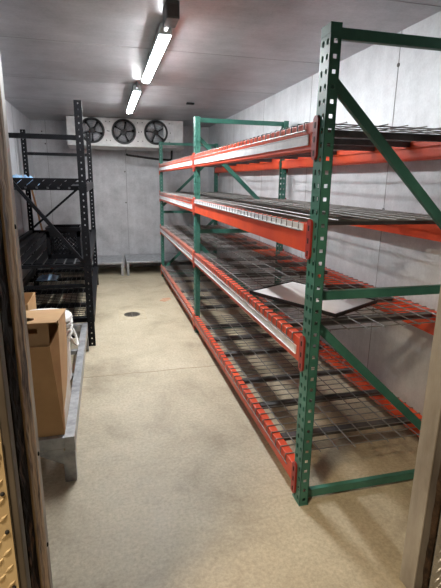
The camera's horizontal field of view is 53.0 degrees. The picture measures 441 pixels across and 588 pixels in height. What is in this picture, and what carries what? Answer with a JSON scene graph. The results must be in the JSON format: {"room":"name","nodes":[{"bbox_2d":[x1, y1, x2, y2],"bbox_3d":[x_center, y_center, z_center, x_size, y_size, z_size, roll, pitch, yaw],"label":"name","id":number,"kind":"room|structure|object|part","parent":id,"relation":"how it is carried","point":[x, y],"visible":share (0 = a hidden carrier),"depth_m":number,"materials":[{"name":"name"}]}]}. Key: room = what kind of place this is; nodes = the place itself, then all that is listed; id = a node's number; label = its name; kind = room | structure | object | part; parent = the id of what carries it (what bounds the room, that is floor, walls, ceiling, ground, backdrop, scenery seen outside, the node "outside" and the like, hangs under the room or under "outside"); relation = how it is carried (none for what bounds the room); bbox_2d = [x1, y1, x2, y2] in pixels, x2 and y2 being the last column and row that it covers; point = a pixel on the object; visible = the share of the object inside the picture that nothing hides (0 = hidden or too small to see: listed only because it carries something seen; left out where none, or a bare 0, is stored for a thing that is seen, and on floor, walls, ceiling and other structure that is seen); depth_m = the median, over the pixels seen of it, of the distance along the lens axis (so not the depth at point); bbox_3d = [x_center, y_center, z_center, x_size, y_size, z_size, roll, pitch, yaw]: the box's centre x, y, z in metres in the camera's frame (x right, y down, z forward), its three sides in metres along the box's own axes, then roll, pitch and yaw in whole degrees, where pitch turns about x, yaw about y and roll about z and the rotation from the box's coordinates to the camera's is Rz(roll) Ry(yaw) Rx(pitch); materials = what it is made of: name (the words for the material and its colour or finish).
{"room":"walk-in cooler","nodes":[
{"label":"walk-in cooler","id":0,"kind":"room"},
{"bbox_2d":[5,100,40,285],"bbox_3d":[-2.153,-0.717,3.876,0.100,2.347,6.955,-3,15,-14],"label":"wall","id":1,"kind":"structure","parent":0,"point":[19,120],"depth_m":5.77,"materials":[{"name":"grey metal"}]},
{"bbox_2d":[30,119,208,268],"bbox_3d":[-1.589,-1.616,7.446,2.815,2.347,0.100,-3,15,-14],"label":"wall","id":2,"kind":"structure","parent":0,"point":[112,221],"depth_m":7.38,"materials":[{"name":"grey metal"}]},
{"bbox_2d":[45,125,191,266],"bbox_3d":[-1.617,-1.602,7.388,2.297,2.347,0.002,-3,15,-14],"label":"trim","id":3,"kind":"structure","parent":2,"relation":"attached to","point":[45,125],"depth_m":7.24,"materials":[{"name":"grey metal"}]},
{"bbox_2d":[0,0,440,126],"bbox_3d":[-0.724,-1.973,3.929,3.015,0.100,6.955,-3,15,-14],"label":"ceiling","id":4,"kind":"structure","parent":0,"point":[280,30],"depth_m":3.06,"materials":[{"name":"white metal"}]},
{"bbox_2d":[66,116,183,151],"bbox_3d":[-1.432,-2.421,6.718,1.690,0.424,0.454,-3,15,-14],"label":"evaporator fan unit","id":5,"kind":"object","parent":4,"relation":"hanging from","point":[106,133],"visible":0.92,"depth_m":6.54,"materials":[{"name":"metal"}]},
{"bbox_3d":[-1.949,-2.403,6.380,0.117,0.136,0.030,-3,15,-14],"label":"blade","id":6,"kind":"part","parent":5,"relation":"part of","materials":[{"name":"grey metal"}]},
{"bbox_3d":[-1.867,-2.462,6.387,0.143,0.111,0.019,1,14,3],"label":"blade","id":7,"kind":"part","parent":5,"relation":"part of","materials":[{"name":"grey metal"}]},
{"bbox_3d":[-1.794,-2.297,6.446,0.126,0.127,0.030,-3,15,-14],"label":"blade","id":8,"kind":"part","parent":5,"relation":"part of","materials":[{"name":"grey metal"}]},
{"bbox_3d":[-1.778,-2.419,6.420,0.118,0.135,0.030,-3,15,-14],"label":"blade","id":9,"kind":"part","parent":5,"relation":"part of","materials":[{"name":"grey metal"}]},
{"bbox_3d":[-1.513,-2.373,6.502,0.112,0.140,0.030,-3,15,-14],"label":"blade","id":10,"kind":"part","parent":5,"relation":"part of","materials":[{"name":"grey metal"}]},
{"bbox_3d":[-1.475,-2.476,6.494,0.136,0.121,0.023,0,14,-2],"label":"blade","id":11,"kind":"part","parent":5,"relation":"part of","materials":[{"name":"grey metal"}]},
{"bbox_3d":[-1.449,-2.304,6.532,0.141,0.115,0.021,-7,16,-29],"label":"blade","id":12,"kind":"part","parent":5,"relation":"part of","materials":[{"name":"grey metal"}]},
{"bbox_3d":[-1.348,-2.470,6.521,0.127,0.127,0.030,-3,15,-14],"label":"blade","id":13,"kind":"part","parent":5,"relation":"part of","materials":[{"name":"grey metal"}]},
{"bbox_3d":[-1.344,-2.340,6.555,0.124,0.132,0.030,-3,15,-14],"label":"blade","id":14,"kind":"part","parent":5,"relation":"part of","materials":[{"name":"grey metal"}]},
{"bbox_2d":[124,149,172,160],"bbox_3d":[-1.123,-2.175,6.924,0.756,0.161,0.033,-3,15,-14],"label":"drain pipe","id":15,"kind":"object","parent":5,"relation":"attached to","point":[130,155],"visible":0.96,"depth_m":6.92,"materials":[{"name":"black"}]},
{"bbox_3d":[-1.053,-2.358,6.625,0.124,0.131,0.030,-3,15,-14],"label":"blade","id":16,"kind":"part","parent":5,"relation":"part of","materials":[{"name":"grey metal"}]},
{"bbox_3d":[-1.046,-2.491,6.595,0.128,0.127,0.030,-3,15,-14],"label":"blade","id":17,"kind":"part","parent":5,"relation":"part of","materials":[{"name":"grey metal"}]},
{"bbox_3d":[-0.948,-2.337,6.665,0.141,0.115,0.021,-7,16,-29],"label":"blade","id":18,"kind":"part","parent":5,"relation":"part of","materials":[{"name":"grey metal"}]},
{"bbox_3d":[-0.920,-2.505,6.616,0.136,0.121,0.023,0,14,-2],"label":"blade","id":19,"kind":"part","parent":5,"relation":"part of","materials":[{"name":"grey metal"}]},
{"bbox_3d":[-0.883,-2.412,6.658,0.112,0.140,0.030,-3,15,-14],"label":"blade","id":20,"kind":"part","parent":5,"relation":"part of","materials":[{"name":"grey metal"}]},
{"bbox_3d":[-0.781,-2.443,6.655,0.155,0.210,0.003,-3,15,-14],"label":"access plate","id":21,"kind":"part","parent":5,"relation":"part of","materials":[{"name":"white plastic"}]},
{"bbox_2d":[126,81,140,113],"bbox_3d":[-0.940,-2.081,4.736,0.074,0.093,1.413,-3,15,-14],"label":"ceiling light","id":22,"kind":"object","parent":4,"relation":"attached to","point":[136,90],"visible":1,"depth_m":4.41,"materials":[{"name":"grey plastic"}]},
{"bbox_2d":[127,91,139,113],"bbox_3d":[-0.947,-2.054,4.768,0.066,0.024,1.338,-3,15,-14],"label":"diffuser","id":23,"kind":"object","parent":22,"relation":"attached to","point":[134,96],"depth_m":4.58,"materials":[{"name":"white plastic"}]},
{"bbox_2d":[141,0,179,82],"bbox_3d":[-0.433,-1.624,2.965,0.074,0.093,1.568,-3,15,-14],"label":"ceiling light","id":24,"kind":"object","parent":4,"relation":"attached to","point":[171,9],"visible":1,"depth_m":2.54,"materials":[{"name":"grey plastic"}]},
{"bbox_2d":[142,35,170,82],"bbox_3d":[-0.470,-1.626,3.112,0.066,0.024,1.248,-3,15,-14],"label":"diffuser","id":25,"kind":"object","parent":24,"relation":"attached to","point":[161,41],"depth_m":2.93,"materials":[{"name":"white plastic"}]},
{"bbox_3d":[-0.239,-1.433,2.230,0.056,0.055,0.002,-3,15,-14],"label":"plate","id":26,"kind":"part","parent":24,"relation":"part of","materials":[{"name":"black metal"}]},
{"bbox_2d":[3,0,440,120],"bbox_3d":[-0.789,-1.986,4.183,2.815,0.001,4.806,-3,15,-14],"label":"trim","id":27,"kind":"structure","parent":4,"relation":"attached to","point":[390,0],"depth_m":3.25,"materials":[{"name":"grey metal"}]},
{"bbox_2d":[0,425,440,587],"bbox_3d":[0.084,0.020,1.101,2.815,2.347,0.285,-3,15,-14],"label":"wall","id":28,"kind":"structure","parent":0,"point":[0,425],"depth_m":0.95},
{"bbox_2d":[0,442,18,587],"bbox_3d":[-0.700,0.771,0.929,0.534,0.955,0.008,-3,15,-14],"label":"plate","id":29,"kind":"object","parent":28,"relation":"attached to","point":[8,568],"visible":1,"depth_m":0.93,"materials":[{"name":"metal"}]},
{"bbox_2d":[0,431,19,587],"bbox_3d":[-0.841,0.241,0.761,0.837,2.060,0.002,-3,15,-14],"label":"trim","id":30,"kind":"structure","parent":28,"relation":"attached to","point":[0,431],"depth_m":0.91,"materials":[{"name":"metal"}]},
{"bbox_2d":[0,317,30,587],"bbox_3d":[-0.432,0.216,0.882,0.015,2.060,0.035,-3,15,-14],"label":"trim","id":31,"kind":"structure","parent":28,"relation":"attached to","point":[6,423],"depth_m":0.91,"materials":[{"name":"brown wood"}]},
{"bbox_2d":[0,212,40,587],"bbox_3d":[-0.445,0.202,0.942,0.016,2.061,0.091,-3,15,-14],"label":"trim","id":32,"kind":"structure","parent":28,"relation":"attached to","point":[5,308],"depth_m":0.96,"materials":[{"name":"brown wood"}]},
{"bbox_2d":[0,55,52,587],"bbox_3d":[-0.466,0.177,1.037,0.012,2.061,0.110,-3,15,-14],"label":"trim","id":33,"kind":"structure","parent":28,"relation":"attached to","point":[6,209],"depth_m":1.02,"materials":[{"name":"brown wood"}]},
{"bbox_2d":[400,285,440,587],"bbox_3d":[0.716,0.100,1.404,0.018,2.060,0.076,-3,15,-14],"label":"trim","id":34,"kind":"structure","parent":28,"relation":"attached to","point":[431,415],"depth_m":1.52,"materials":[{"name":"brown wood"}]},
{"bbox_2d":[421,462,440,587],"bbox_3d":[0.733,0.120,1.326,0.014,2.061,0.026,-3,15,-14],"label":"trim","id":35,"kind":"structure","parent":28,"relation":"attached to","point":[437,505],"depth_m":1.50,"materials":[{"name":"brown wood"}]},
{"bbox_2d":[429,516,440,587],"bbox_3d":[1.010,0.645,1.518,0.568,0.955,0.008,-3,15,-14],"label":"plate","id":36,"kind":"object","parent":28,"relation":"attached to","point":[435,580],"visible":1,"depth_m":1.53,"materials":[{"name":"metal"}]},
{"bbox_2d":[35,265,418,587],"bbox_3d":[-0.402,0.694,3.388,5.200,0.100,9.420,-3,15,-14],"label":"floor","id":37,"kind":"structure","parent":0,"point":[177,484],"depth_m":2.27,"materials":[{"name":"concrete"}]},
{"bbox_2d":[31,190,60,276],"bbox_3d":[-2.608,-0.895,6.530,0.442,1.373,0.156,5,15,16],"label":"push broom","id":38,"kind":"object","parent":37,"relation":"on","point":[31,190],"visible":0.25,"depth_m":6.53,"materials":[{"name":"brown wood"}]},
{"bbox_2d":[8,100,98,345],"bbox_3d":[-1.851,-0.820,4.850,0.869,2.075,2.533,-3,15,-14],"label":"shelving","id":39,"kind":"object","parent":37,"relation":"on","point":[89,255],"visible":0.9,"depth_m":3.84,"materials":[{"name":"black metal"}]},
{"bbox_3d":[-2.550,-1.101,5.918,0.060,2.075,0.047,-3,15,-14],"label":"post","id":40,"kind":"part","parent":39,"relation":"part of","materials":[{"name":"black metal"}]},
{"bbox_2d":[13,178,82,189],"bbox_3d":[-1.852,-1.194,4.753,0.762,0.097,2.440,-3,15,-14],"label":"deck","id":41,"kind":"object","parent":39,"relation":"in","point":[35,183],"visible":0.71,"depth_m":3.64,"materials":[{"name":"black metal"}]},
{"bbox_2d":[12,174,32,184],"bbox_3d":[-1.761,-1.009,3.901,0.298,0.100,0.317,-3,15,-14],"label":"plastic film","id":42,"kind":"object","parent":41,"relation":"on","point":[16,175],"visible":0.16,"depth_m":3.86,"materials":[{"name":"clear plastic"}]},
{"bbox_2d":[19,229,90,264],"bbox_3d":[-1.861,-0.556,4.917,0.762,0.060,2.436,-3,15,-14],"label":"deck","id":43,"kind":"object","parent":39,"relation":"in","point":[37,244],"visible":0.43,"depth_m":4.45,"materials":[{"name":"black metal"}]},
{"bbox_2d":[45,224,82,258],"bbox_3d":[-1.447,-0.493,4.122,0.298,0.280,0.318,-3,15,-14],"label":"crate","id":44,"kind":"object","parent":43,"relation":"on","point":[75,230],"visible":0.91,"depth_m":3.99,"materials":[{"name":"black plastic"}]},
{"bbox_2d":[24,268,92,322],"bbox_3d":[-1.872,-0.046,5.058,0.760,0.048,2.460,-3,15,-14],"label":"deck","id":45,"kind":"object","parent":39,"relation":"in","point":[69,275],"visible":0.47,"depth_m":4.96,"materials":[{"name":"black metal"}]},
{"bbox_2d":[36,274,57,280],"bbox_3d":[-2.155,-0.215,5.505,0.260,0.048,0.299,-3,15,-14],"label":"plastic film","id":46,"kind":"object","parent":45,"relation":"on","point":[48,277],"visible":1,"depth_m":5.42,"materials":[{"name":"clear plastic"}]},
{"bbox_3d":[-1.155,-0.538,3.780,0.060,2.075,0.044,-3,15,-14],"label":"post","id":47,"kind":"part","parent":39,"relation":"part of","materials":[{"name":"black metal"}]},
{"bbox_3d":[-1.770,-1.140,6.113,0.060,2.075,0.047,-3,15,-14],"label":"post","id":48,"kind":"part","parent":39,"relation":"part of","materials":[{"name":"black metal"}]},
{"bbox_2d":[38,323,88,481],"bbox_3d":[-1.242,0.608,2.973,0.620,0.248,1.833,-3,15,-14],"label":"rack","id":49,"kind":"object","parent":37,"relation":"on","point":[68,457],"visible":0.36,"depth_m":2.22,"materials":[{"name":"metal"}]},
{"bbox_2d":[24,292,36,310],"bbox_3d":[-1.535,0.215,3.248,0.304,0.370,0.350,-3,15,-14],"label":"carton","id":50,"kind":"object","parent":49,"relation":"on","point":[30,299],"visible":0.22,"depth_m":3.35,"materials":[{"name":"brown cardboard"}]},
{"bbox_3d":[-1.390,0.206,3.284,0.005,0.365,0.340,-3,15,-14],"label":"panel","id":51,"kind":"part","parent":50,"relation":"part of","materials":[{"name":"cardboard"}]},
{"bbox_2d":[26,309,70,437],"bbox_3d":[-0.977,0.363,2.269,0.344,0.581,0.458,-3,15,-14],"label":"carton","id":52,"kind":"object","parent":49,"relation":"on","point":[47,335],"visible":0.65,"depth_m":2.12,"materials":[{"name":"brown cardboard"}]},
{"bbox_3d":[-0.927,0.471,2.077,0.338,0.456,0.006,-3,15,-14],"label":"panel","id":53,"kind":"part","parent":52,"relation":"part of","materials":[{"name":"cardboard"}]},
{"bbox_3d":[-1.036,0.343,2.485,0.338,0.501,0.006,-3,15,-14],"label":"panel","id":54,"kind":"part","parent":52,"relation":"part of","materials":[{"name":"cardboard"}]},
{"bbox_3d":[-0.985,0.642,2.341,0.338,0.006,0.447,-3,15,-14],"label":"panel","id":55,"kind":"part","parent":52,"relation":"part of","materials":[{"name":"cardboard"}]},
{"bbox_3d":[-0.836,0.376,2.312,0.038,0.528,0.435,-3,15,-14],"label":"panel","id":56,"kind":"part","parent":52,"relation":"part of","materials":[{"name":"cardboard"}]},
{"bbox_3d":[-0.820,0.466,2.350,0.001,0.318,0.390,-3,15,-14],"label":"printed panel","id":57,"kind":"part","parent":52,"relation":"part of","materials":[{"name":"white cardboard"}]},
{"bbox_3d":[-1.020,0.735,2.112,0.522,0.061,0.045,-3,15,-14],"label":"rail","id":58,"kind":"part","parent":49,"relation":"part of","materials":[{"name":"metal"}]},
{"bbox_2d":[34,308,78,379],"bbox_3d":[-1.062,0.333,2.705,0.374,0.423,0.348,-3,15,-14],"label":"pail","id":59,"kind":"object","parent":49,"relation":"on","point":[68,315],"visible":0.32,"depth_m":2.70,"materials":[{"name":"white plastic"}]},
{"bbox_3d":[-0.901,0.278,2.733,0.043,0.089,0.184,-3,15,-14],"label":"handle","id":60,"kind":"part","parent":59,"relation":"part of","materials":[{"name":"white plastic"}]},
{"bbox_3d":[-0.832,0.837,2.228,0.203,0.184,0.119,-3,15,-14],"label":"leg","id":61,"kind":"part","parent":49,"relation":"part of","materials":[{"name":"metal"}]},
{"bbox_3d":[-0.964,0.511,3.021,0.048,0.075,1.833,-3,15,-14],"label":"rail","id":62,"kind":"part","parent":49,"relation":"part of","materials":[{"name":"metal"}]},
{"bbox_3d":[-1.462,0.302,3.789,0.522,0.061,0.045,-3,15,-14],"label":"rail","id":63,"kind":"part","parent":49,"relation":"part of","materials":[{"name":"metal"}]},
{"bbox_3d":[-1.255,0.422,3.834,0.203,0.184,0.119,-3,15,-14],"label":"leg","id":64,"kind":"part","parent":49,"relation":"part of","materials":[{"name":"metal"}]},
{"bbox_2d":[54,255,123,275],"bbox_3d":[-2.110,-0.453,7.156,1.032,0.220,0.690,-3,15,-14],"label":"bench","id":65,"kind":"object","parent":37,"relation":"on","point":[108,259],"visible":0.47,"depth_m":7.07,"materials":[{"name":"metal"}]},
{"bbox_2d":[118,309,146,320],"bbox_3d":[-0.994,0.228,4.977,0.300,0.006,0.400,-3,15,-14],"label":"floor drain","id":66,"kind":"object","parent":37,"relation":"on","point":[133,314],"visible":1,"depth_m":4.96,"materials":[{"name":"metal"}]},
{"bbox_2d":[160,297,170,301],"bbox_3d":[-0.701,0.068,5.629,0.126,0.001,0.205,10,17,32],"label":"scrap","id":67,"kind":"object","parent":37,"relation":"on","point":[169,298],"visible":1,"depth_m":5.62,"materials":[{"name":"paper"}]},
{"bbox_2d":[125,252,206,275],"bbox_3d":[-0.913,-0.517,7.455,1.338,0.230,0.690,-3,15,-14],"label":"bench","id":68,"kind":"object","parent":37,"relation":"on","point":[129,258],"visible":0.55,"depth_m":7.28,"materials":[{"name":"metal"}]},
{"bbox_2d":[83,356,314,377],"bbox_3d":[-0.492,0.610,3.511,2.815,0.001,0.017,-3,15,-14],"label":"trim","id":69,"kind":"structure","parent":37,"relation":"attached to","point":[314,356],"depth_m":3.52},
{"bbox_2d":[159,21,440,505],"bbox_3d":[0.155,-0.650,4.405,0.916,2.020,5.295,-3,15,-14],"label":"rack","id":70,"kind":"object","parent":37,"relation":"on","point":[316,137],"visible":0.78,"depth_m":2.13,"materials":[{"name":"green metal"}]},
{"bbox_3d":[-0.895,-1.262,6.748,0.045,2.016,0.080,-3,15,-14],"label":"post","id":71,"kind":"part","parent":70,"relation":"part of","materials":[{"name":"green metal"}]},
{"bbox_2d":[161,264,232,286],"bbox_3d":[-0.321,-0.287,6.383,0.934,0.045,1.265,-3,15,-14],"label":"deck","id":72,"kind":"object","parent":70,"relation":"in","point":[174,276],"visible":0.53,"depth_m":6.28,"materials":[{"name":"grey metal"}]},
{"bbox_3d":[-0.224,-0.605,4.197,0.047,2.016,0.078,-3,15,-14],"label":"post","id":73,"kind":"part","parent":70,"relation":"part of","materials":[{"name":"green metal"}]},
{"bbox_2d":[159,161,235,166],"bbox_3d":[-0.300,-1.760,6.009,0.934,0.045,1.265,-3,15,-14],"label":"deck","id":74,"kind":"object","parent":70,"relation":"in","point":[165,163],"visible":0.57,"depth_m":5.93,"materials":[{"name":"grey metal"}]},
{"bbox_2d":[160,191,237,196],"bbox_3d":[-0.305,-1.377,6.106,0.934,0.045,1.265,-3,15,-14],"label":"deck","id":75,"kind":"object","parent":70,"relation":"in","point":[165,192],"visible":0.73,"depth_m":5.99,"materials":[{"name":"grey metal"}]},
{"bbox_2d":[160,225,240,237],"bbox_3d":[-0.312,-0.893,6.229,0.934,0.045,1.265,-3,15,-14],"label":"deck","id":76,"kind":"object","parent":70,"relation":"in","point":[186,230],"visible":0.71,"depth_m":6.20,"materials":[{"name":"grey metal"}]},
{"bbox_3d":[-0.079,-1.303,6.952,0.045,2.016,0.078,-3,15,-14],"label":"post","id":77,"kind":"part","parent":70,"relation":"part of","materials":[{"name":"green metal"}]},
{"bbox_2d":[173,283,266,314],"bbox_3d":[-0.004,0.023,5.183,0.934,0.045,1.265,-3,15,-14],"label":"deck","id":78,"kind":"object","parent":70,"relation":"in","point":[216,289],"visible":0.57,"depth_m":5.07,"materials":[{"name":"grey metal"}]},
{"bbox_2d":[171,155,271,163],"bbox_3d":[0.017,-1.450,4.809,0.934,0.045,1.265,-3,15,-14],"label":"deck","id":79,"kind":"object","parent":70,"relation":"in","point":[188,157],"visible":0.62,"depth_m":4.51,"materials":[{"name":"grey metal"}]},
{"bbox_2d":[172,234,275,252],"bbox_3d":[0.004,-0.583,5.029,0.934,0.045,1.265,-3,15,-14],"label":"deck","id":80,"kind":"object","parent":70,"relation":"in","point":[244,244],"visible":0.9,"depth_m":4.93,"materials":[{"name":"grey metal"}]},
{"bbox_2d":[172,194,277,201],"bbox_3d":[0.011,-1.068,4.906,0.934,0.045,1.265,-3,15,-14],"label":"deck","id":81,"kind":"object","parent":70,"relation":"in","point":[187,196],"visible":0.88,"depth_m":4.72,"materials":[{"name":"grey metal"}]},
{"bbox_2d":[194,312,336,365],"bbox_3d":[0.334,0.354,3.899,0.934,0.045,1.165,-3,15,-14],"label":"deck","id":82,"kind":"object","parent":70,"relation":"in","point":[231,353],"visible":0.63,"depth_m":3.76,"materials":[{"name":"grey metal"}]},
{"bbox_2d":[195,144,338,158],"bbox_3d":[0.355,-1.119,3.524,0.934,0.045,1.165,-3,15,-14],"label":"deck","id":83,"kind":"object","parent":70,"relation":"in","point":[294,156],"visible":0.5,"depth_m":3.54,"materials":[{"name":"grey metal"}]},
{"bbox_2d":[194,250,342,283],"bbox_3d":[0.343,-0.252,3.745,0.934,0.045,1.165,-3,15,-14],"label":"deck","id":84,"kind":"object","parent":70,"relation":"in","point":[260,257],"visible":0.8,"depth_m":3.67,"materials":[{"name":"grey metal"}]},
{"bbox_2d":[195,198,341,211],"bbox_3d":[0.350,-0.736,3.621,0.934,0.045,1.165,-3,15,-14],"label":"deck","id":85,"kind":"object","parent":70,"relation":"in","point":[226,202],"visible":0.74,"depth_m":3.52,"materials":[{"name":"grey metal"}]},
{"bbox_3d":[0.594,-0.645,4.401,0.045,2.016,0.080,-3,15,-14],"label":"post","id":86,"kind":"part","parent":70,"relation":"part of","materials":[{"name":"green metal"}]},
{"bbox_3d":[0.379,0.978,2.105,0.047,0.004,0.082,-3,15,-14],"label":"foot plate","id":87,"kind":"part","parent":70,"relation":"part of","materials":[{"name":"teal paint"}]},
{"bbox_3d":[0.392,-0.001,1.858,0.047,2.016,0.078,-3,15,-14],"label":"post","id":88,"kind":"part","parent":70,"relation":"part of","materials":[{"name":"green metal"}]},
{"bbox_2d":[225,353,421,463],"bbox_3d":[0.626,0.639,2.792,0.934,0.045,1.165,-3,15,-14],"label":"deck","id":89,"kind":"object","parent":70,"relation":"in","point":[389,422],"visible":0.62,"depth_m":2.66,"materials":[{"name":"grey metal"}]},
{"bbox_2d":[226,274,436,342],"bbox_3d":[0.634,0.034,2.638,0.934,0.045,1.165,-3,15,-14],"label":"deck","id":90,"kind":"object","parent":70,"relation":"in","point":[411,316],"visible":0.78,"depth_m":2.34,"materials":[{"name":"grey metal"}]},
{"bbox_2d":[250,281,377,317],"bbox_3d":[0.525,0.014,2.570,0.422,0.019,0.645,-11,19,-39],"label":"metal tray","id":91,"kind":"object","parent":90,"relation":"on","point":[292,293],"visible":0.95,"depth_m":2.48,"materials":[{"name":"grey metal"}]},
{"bbox_2d":[227,205,435,230],"bbox_3d":[0.641,-0.451,2.515,0.934,0.045,1.165,-3,15,-14],"label":"deck","id":92,"kind":"object","parent":70,"relation":"in","point":[338,215],"visible":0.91,"depth_m":2.26,"materials":[{"name":"grey metal"}]},
{"bbox_2d":[228,122,440,150],"bbox_3d":[0.647,-0.834,2.418,0.934,0.045,1.165,-3,15,-14],"label":"deck","id":93,"kind":"object","parent":70,"relation":"in","point":[347,139],"visible":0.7,"depth_m":2.09,"materials":[{"name":"grey metal"}]},
{"bbox_2d":[208,11,440,414],"bbox_3d":[0.671,-0.857,4.584,0.100,2.347,6.955,-3,15,-14],"label":"wall","id":94,"kind":"structure","parent":0,"point":[399,356],"depth_m":2.95,"materials":[{"name":"grey metal"}]},
{"bbox_2d":[231,32,401,368],"bbox_3d":[0.615,-0.861,4.598,0.002,2.347,3.605,-3,15,-14],"label":"trim","id":95,"kind":"structure","parent":94,"relation":"attached to","point":[401,32],"depth_m":2.96,"materials":[{"name":"grey metal"}]}
]}

